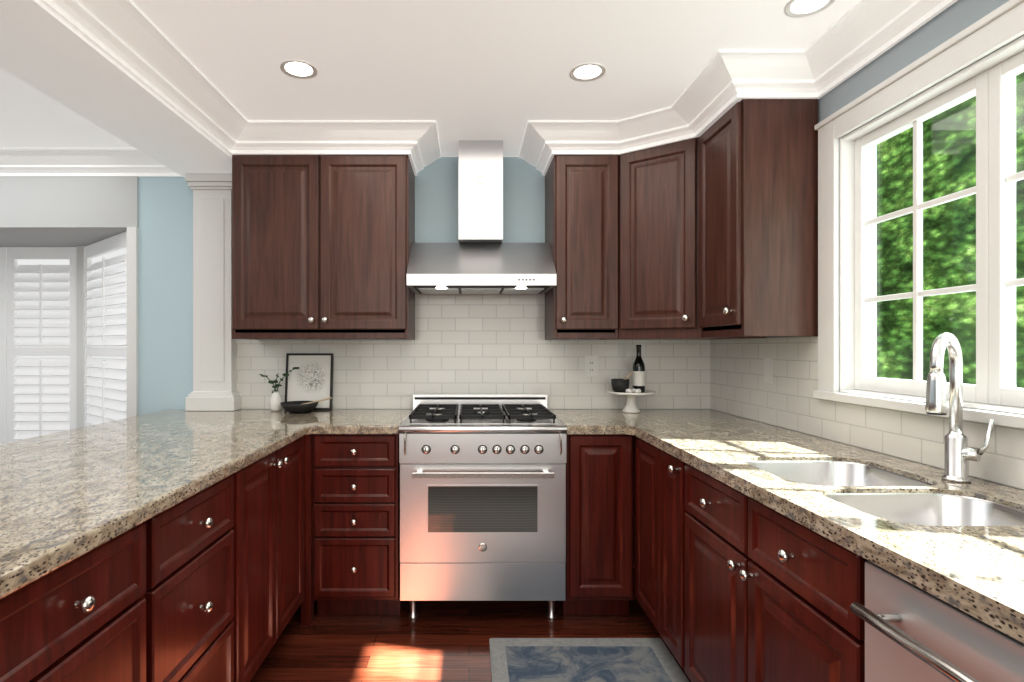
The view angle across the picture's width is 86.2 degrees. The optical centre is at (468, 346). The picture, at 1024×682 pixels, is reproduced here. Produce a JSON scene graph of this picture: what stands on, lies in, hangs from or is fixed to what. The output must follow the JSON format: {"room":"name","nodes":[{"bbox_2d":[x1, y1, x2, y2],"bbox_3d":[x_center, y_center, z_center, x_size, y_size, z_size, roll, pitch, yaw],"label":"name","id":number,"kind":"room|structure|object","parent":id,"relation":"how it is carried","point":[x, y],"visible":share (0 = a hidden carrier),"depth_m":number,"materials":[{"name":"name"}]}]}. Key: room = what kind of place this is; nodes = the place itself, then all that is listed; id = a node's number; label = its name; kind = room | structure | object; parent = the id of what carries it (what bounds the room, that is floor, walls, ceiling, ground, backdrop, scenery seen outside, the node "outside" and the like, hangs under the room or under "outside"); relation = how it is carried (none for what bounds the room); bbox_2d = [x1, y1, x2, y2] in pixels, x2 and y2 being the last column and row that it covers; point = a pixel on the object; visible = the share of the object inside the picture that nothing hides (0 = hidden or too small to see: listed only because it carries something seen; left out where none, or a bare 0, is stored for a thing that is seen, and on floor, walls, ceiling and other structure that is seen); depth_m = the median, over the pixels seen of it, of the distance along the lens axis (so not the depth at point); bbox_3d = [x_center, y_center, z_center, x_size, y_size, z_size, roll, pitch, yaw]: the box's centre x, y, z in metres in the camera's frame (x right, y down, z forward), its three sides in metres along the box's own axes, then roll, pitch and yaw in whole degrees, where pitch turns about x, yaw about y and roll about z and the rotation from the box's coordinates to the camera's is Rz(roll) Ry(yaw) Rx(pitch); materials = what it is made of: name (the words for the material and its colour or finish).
{"room":"kitchen","nodes":[
{"label":"kitchen","id":0,"kind":"room"},
{"bbox_2d":[0,176,192,429],"bbox_3d":[-2.965,0.090,3.560,3.270,2.360,0.880,0,0,0],"label":"wall","id":1,"kind":"structure","parent":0,"point":[36,211],"depth_m":3.13,"materials":[{"name":"blue paint"}]},
{"bbox_2d":[0,148,182,176],"bbox_3d":[-3.006,-1.034,3.056,2.769,0.112,0.150,0,0,0],"label":"crown molding","id":2,"kind":"structure","parent":1,"relation":"attached to","point":[13,161],"depth_m":3.06,"materials":[{"name":"white wood"}]},
{"bbox_2d":[76,227,137,427],"bbox_3d":[-3.050,0.077,3.451,2.340,1.525,0.698,0,0,0],"label":"window","id":3,"kind":"structure","parent":1,"relation":"in","point":[132,232],"depth_m":3.11,"materials":[{"name":"white wood"}]},
{"bbox_2d":[0,231,126,443],"bbox_3d":[-3.052,0.060,3.457,2.210,1.480,0.590,0,0,0],"label":"blinds","id":4,"kind":"object","parent":3,"relation":"attached to","point":[35,397],"visible":0.75,"depth_m":3.71,"materials":[{"name":"white wood"}]},
{"bbox_2d":[0,0,231,177],"bbox_3d":[-1.417,-1.027,0.460,0.406,0.124,5.720,0,0,0],"label":"header beam","id":5,"kind":"structure","parent":0,"point":[38,47],"depth_m":2.03,"materials":[{"name":"white"}]},
{"bbox_2d":[0,0,859,156],"bbox_3d":[-1.480,-1.120,1.100,6.240,0.060,7.400,0,0,0],"label":"ceiling","id":6,"kind":"structure","parent":0,"point":[477,69],"depth_m":2.04,"materials":[{"name":"white paint"}]},
{"bbox_2d":[280,60,316,78],"bbox_3d":[-0.667,-1.087,2.137,0.140,0.004,0.140,0,0,0],"label":"recessed light","id":7,"kind":"object","parent":6,"relation":"in","point":[299,70],"visible":1,"depth_m":2.14,"materials":[{"name":"white"}]},
{"bbox_2d":[570,63,605,81],"bbox_3d":[0.470,-1.087,2.160,0.140,0.004,0.140,0,0,0],"label":"recessed light","id":8,"kind":"object","parent":6,"relation":"in","point":[596,71],"visible":1,"depth_m":2.16,"materials":[{"name":"white"}]},
{"bbox_2d":[784,0,834,17],"bbox_3d":[1.080,-1.087,1.727,0.140,0.004,0.140,0,0,0],"label":"recessed light","id":9,"kind":"object","parent":6,"relation":"in","point":[800,8],"visible":1,"depth_m":1.75,"materials":[{"name":"white"}]},
{"bbox_2d":[237,157,634,567],"bbox_3d":[0.155,0.090,3.233,2.970,2.360,0.214,0,0,0],"label":"wall","id":10,"kind":"structure","parent":0,"point":[436,185],"depth_m":3.13,"materials":[{"name":"blue paint"}]},
{"bbox_2d":[39,0,440,175],"bbox_3d":[-0.686,-1.034,0.364,1.053,0.112,5.509,0,0,0],"label":"crown molding","id":11,"kind":"structure","parent":10,"relation":"attached to","point":[119,29],"depth_m":2.38,"materials":[{"name":"white wood"}]},
{"bbox_2d":[232,155,414,339],"bbox_3d":[-0.762,-0.513,2.929,0.905,0.943,0.380,0,0,0],"label":"upper cabinet","id":12,"kind":"object","parent":10,"relation":"attached to","point":[321,244],"visible":0.99,"depth_m":2.77,"materials":[{"name":"brown wood"}]},
{"bbox_2d":[406,140,556,293],"bbox_3d":[0.062,-0.692,2.908,0.744,0.794,0.422,0,0,0],"label":"range hood","id":13,"kind":"object","parent":10,"relation":"attached to","point":[480,263],"visible":1,"depth_m":2.87,"materials":[{"name":"silver metal"}]},
{"bbox_2d":[545,155,617,339],"bbox_3d":[0.600,-0.513,2.929,0.332,0.943,0.380,0,0,0],"label":"upper cabinet","id":14,"kind":"object","parent":10,"relation":"attached to","point":[581,191],"visible":0.98,"depth_m":2.77,"materials":[{"name":"brown wood"}]},
{"bbox_2d":[585,356,597,375],"bbox_3d":[0.700,0.110,3.116,0.072,0.116,0.008,0,0,0],"label":"outlet","id":15,"kind":"object","parent":10,"relation":"attached to","point":[591,362],"visible":1,"depth_m":3.11,"materials":[{"name":"white plastic"}]},
{"bbox_2d":[250,568,690,681],"bbox_3d":[-1.480,1.300,1.100,6.240,0.060,7.400,0,0,0],"label":"floor","id":16,"kind":"structure","parent":0,"point":[448,641],"depth_m":2.38,"materials":[{"name":"brown wood"}]},
{"bbox_2d":[0,522,145,681],"bbox_3d":[-1.038,0.833,1.032,0.654,0.873,0.484,0,0,0],"label":"base cabinet","id":17,"kind":"object","parent":16,"relation":"on","point":[84,620],"visible":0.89,"depth_m":1.06,"materials":[{"name":"brown wood"}]},
{"bbox_2d":[141,474,233,681],"bbox_3d":[-1.038,0.833,1.510,0.654,0.873,0.469,0,0,0],"label":"base cabinet","id":18,"kind":"object","parent":16,"relation":"on","point":[189,595],"visible":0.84,"depth_m":1.48,"materials":[{"name":"brown wood"}]},
{"bbox_2d":[230,436,303,681],"bbox_3d":[-1.038,0.833,2.112,0.654,0.873,0.735,0,0,0],"label":"base cabinet","id":19,"kind":"object","parent":16,"relation":"on","point":[268,527],"visible":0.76,"depth_m":2.01,"materials":[{"name":"brown wood"}]},
{"bbox_2d":[301,433,403,625],"bbox_3d":[-0.545,0.833,2.778,0.441,0.873,0.654,0,0,0],"label":"base cabinet","id":20,"kind":"object","parent":16,"relation":"on","point":[352,481],"visible":0.91,"depth_m":2.49,"materials":[{"name":"brown wood"}]},
{"bbox_2d":[399,394,566,619],"bbox_3d":[0.062,0.768,2.755,0.759,1.004,0.690,0,0,0],"label":"stove","id":21,"kind":"object","parent":16,"relation":"on","point":[483,476],"visible":1,"depth_m":2.47,"materials":[{"name":"silver metal"}]},
{"bbox_2d":[489,638,688,681],"bbox_3d":[0.459,1.265,1.911,0.743,0.008,0.902,0,0,0],"label":"kitchen mat","id":22,"kind":"object","parent":16,"relation":"on","point":[512,659],"visible":1,"depth_m":2.19,"materials":[{"name":"blue fabric"}]},
{"bbox_2d":[559,434,633,614],"bbox_3d":[0.602,0.833,2.795,0.310,0.873,0.620,0,0,0],"label":"base cabinet","id":23,"kind":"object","parent":16,"relation":"on","point":[599,565],"depth_m":2.49,"materials":[{"name":"brown wood"}]},
{"bbox_2d":[635,436,687,670],"bbox_3d":[1.048,0.833,2.212,0.654,0.873,0.575,0,0,0],"label":"base cabinet","id":24,"kind":"object","parent":16,"relation":"on","point":[660,511],"visible":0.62,"depth_m":2.14,"materials":[{"name":"brown wood"}]},
{"bbox_2d":[685,463,867,681],"bbox_3d":[1.048,0.833,1.485,0.654,0.873,0.878,0,0,0],"label":"base cabinet","id":25,"kind":"object","parent":16,"relation":"on","point":[769,597],"visible":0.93,"depth_m":1.43,"materials":[{"name":"brown wood"}]},
{"bbox_2d":[549,409,1023,643],"bbox_3d":[0.911,0.464,1.559,0.936,0.216,3.118,0,0,0],"label":"countertop","id":26,"kind":"structure","parent":25,"relation":"on","point":[962,544],"depth_m":1.37,"materials":[{"name":"stone"}]},
{"bbox_2d":[607,345,655,412],"bbox_3d":[0.885,0.172,2.975,0.254,0.366,0.254,0,0,0],"label":"cake stand","id":27,"kind":"object","parent":26,"relation":"on","point":[619,386],"visible":1,"depth_m":2.95,"materials":[{"name":"white ceramic"}]},
{"bbox_2d":[925,332,994,482],"bbox_3d":[1.246,0.159,1.422,0.187,0.393,0.102,0,0,-12],"label":"pull-down faucet","id":28,"kind":"object","parent":26,"relation":"on","point":[957,453],"visible":1,"depth_m":1.43,"materials":[{"name":"chrome"}]},
{"bbox_2d":[850,561,1023,681],"bbox_3d":[1.030,0.836,0.745,0.671,0.868,0.592,0,0,0],"label":"dishwasher","id":29,"kind":"object","parent":16,"relation":"on","point":[912,634],"visible":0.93,"depth_m":0.89,"materials":[{"name":"silver metal"}]},
{"bbox_3d":[-1.513,0.833,1.700,0.294,0.873,2.800,0,0,0],"label":"panel","id":30,"kind":"object","parent":16,"relation":"on","visible":0},
{"bbox_2d":[0,409,412,598],"bbox_3d":[-1.019,0.376,1.709,1.402,0.040,2.818,0,0,0],"label":"countertop","id":31,"kind":"structure","parent":30,"relation":"on","point":[64,495],"depth_m":1.62,"materials":[{"name":"stone"}]},
{"bbox_2d":[185,173,241,410],"bbox_3d":[-1.438,-0.305,3.150,0.275,1.319,0.260,0,0,0],"label":"pilaster","id":32,"kind":"object","parent":31,"relation":"on","point":[214,348],"visible":0.67,"depth_m":3.05,"materials":[{"name":"white wood"}]},
{"bbox_2d":[259,367,298,410],"bbox_3d":[-1.051,0.232,3.033,0.221,0.247,0.070,0,0,0],"label":"vase","id":33,"kind":"object","parent":31,"relation":"on","point":[275,400],"visible":1,"depth_m":3.02,"materials":[{"name":"white ceramic"}]},
{"bbox_2d":[280,397,331,412],"bbox_3d":[-0.905,0.315,2.965,0.245,0.081,0.200,0,0,27],"label":"bowl","id":34,"kind":"object","parent":31,"relation":"on","point":[290,406],"visible":1,"depth_m":2.92,"materials":[{"name":"black ceramic"}]},
{"bbox_2d":[285,353,333,409],"bbox_3d":[-0.907,0.196,3.097,0.265,0.320,0.053,0,0,0],"label":"picture frame","id":35,"kind":"object","parent":31,"relation":"on","point":[313,380],"visible":0.76,"depth_m":3.10,"materials":[{"name":"black"}]},
{"bbox_2d":[237,294,1023,489],"bbox_3d":[0.028,-0.107,1.563,2.716,0.925,3.126,0,0,0],"label":"tile backsplash","id":36,"kind":"structure","parent":0,"point":[463,343],"depth_m":3.12,"materials":[{"name":"white tile"}]},
{"bbox_2d":[711,0,1023,489],"bbox_3d":[1.456,0.090,0.470,0.140,2.360,5.740,0,0,0],"label":"wall","id":37,"kind":"structure","parent":0,"point":[960,15],"depth_m":1.81,"materials":[{"name":"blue paint"}]},
{"bbox_2d":[606,137,747,339],"bbox_3d":[1.073,-0.513,2.827,0.611,0.943,0.582,0,0,0],"label":"upper cabinet","id":38,"kind":"object","parent":37,"relation":"attached to","point":[658,187],"visible":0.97,"depth_m":2.65,"materials":[{"name":"brown wood"}]},
{"bbox_2d":[519,0,957,175],"bbox_3d":[1.199,-1.034,0.434,0.988,0.112,5.616,0,0,-11],"label":"crown molding","id":39,"kind":"structure","parent":37,"relation":"attached to","point":[870,28],"depth_m":2.10,"materials":[{"name":"white wood"}]},
{"bbox_2d":[699,99,817,337],"bbox_3d":[1.205,-0.513,2.348,0.346,0.943,0.395,0,0,0],"label":"upper cabinet","id":40,"kind":"object","parent":37,"relation":"attached to","point":[758,162],"visible":1,"depth_m":2.15,"materials":[{"name":"brown wood"}]},
{"bbox_2d":[764,358,771,383],"bbox_3d":[1.383,0.110,2.515,0.008,0.116,0.072,0,0,0],"label":"outlet","id":41,"kind":"object","parent":37,"relation":"attached to","point":[767,361],"visible":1,"depth_m":2.51,"materials":[{"name":"white plastic"}]},
{"bbox_2d":[813,0,1023,428],"bbox_3d":[1.427,-0.336,1.245,0.155,1.072,1.800,0,0,0],"label":"window","id":42,"kind":"structure","parent":37,"relation":"in","point":[995,395],"depth_m":1.70,"materials":[{"name":"white painted wood"}]},
{"label":"outside","id":43,"kind":"structure","parent":0,"visible":0},
{"bbox_2d":[877,72,1023,387],"bbox_3d":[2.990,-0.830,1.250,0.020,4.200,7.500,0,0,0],"label":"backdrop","id":44,"kind":"structure","parent":43,"point":[949,137],"depth_m":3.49,"materials":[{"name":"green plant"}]}
]}

